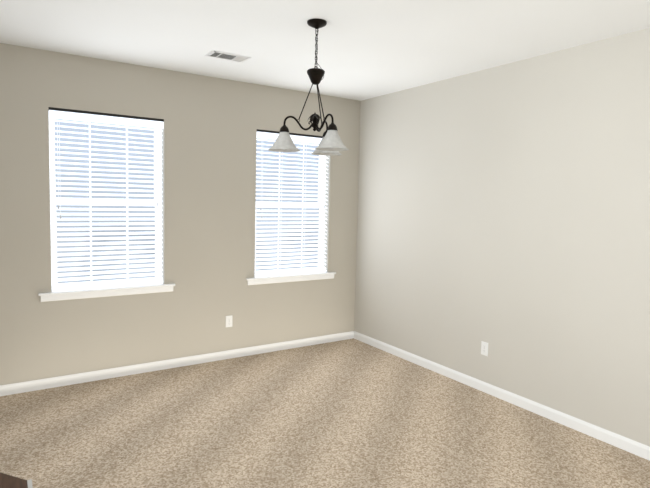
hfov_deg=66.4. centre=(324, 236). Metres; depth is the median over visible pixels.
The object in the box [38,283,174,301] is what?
sill
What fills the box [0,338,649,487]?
floor
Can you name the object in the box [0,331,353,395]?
baseboard
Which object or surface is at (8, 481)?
floor
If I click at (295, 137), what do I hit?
window blind
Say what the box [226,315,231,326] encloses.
electrical outlet
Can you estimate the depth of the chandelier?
3.16 m
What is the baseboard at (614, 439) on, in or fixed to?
attached to the wall at (503, 211)
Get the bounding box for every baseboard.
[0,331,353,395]
[354,331,649,460]
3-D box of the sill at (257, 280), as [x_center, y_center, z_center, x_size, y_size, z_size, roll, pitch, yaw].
[-0.365,0.444,5.359,1.082,0.072,0.132,-1,5,-33]
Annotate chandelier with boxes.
[268,18,348,155]
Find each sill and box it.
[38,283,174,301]
[246,272,335,284]
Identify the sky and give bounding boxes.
[54,119,318,282]
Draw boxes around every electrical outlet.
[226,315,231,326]
[481,341,487,355]
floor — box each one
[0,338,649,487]
[0,472,32,487]
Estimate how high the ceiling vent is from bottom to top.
0.008 m
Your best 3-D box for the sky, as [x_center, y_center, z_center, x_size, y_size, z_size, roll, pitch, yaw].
[-1.583,-0.336,5.530,5.800,4.200,0.001,-1,5,-33]
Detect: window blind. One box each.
[48,107,163,290]
[255,129,328,276]
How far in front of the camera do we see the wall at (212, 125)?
4.60 m
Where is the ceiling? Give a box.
[0,0,649,100]
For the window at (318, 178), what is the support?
in the wall at (212, 125)
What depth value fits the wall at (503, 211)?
3.91 m
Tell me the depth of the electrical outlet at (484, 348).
4.25 m
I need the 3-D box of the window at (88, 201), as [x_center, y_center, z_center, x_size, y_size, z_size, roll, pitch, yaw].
[-1.918,-0.309,4.388,0.912,1.500,0.080,-1,5,-33]
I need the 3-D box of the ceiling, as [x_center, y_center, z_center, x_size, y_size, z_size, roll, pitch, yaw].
[0.257,-1.279,1.254,5.492,0.120,7.644,-1,5,-33]
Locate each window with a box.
[49,118,161,287]
[255,139,325,273]
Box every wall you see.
[0,43,360,384]
[354,28,649,446]
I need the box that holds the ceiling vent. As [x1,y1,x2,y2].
[205,50,250,62]
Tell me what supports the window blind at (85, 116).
attached to the window at (88, 201)

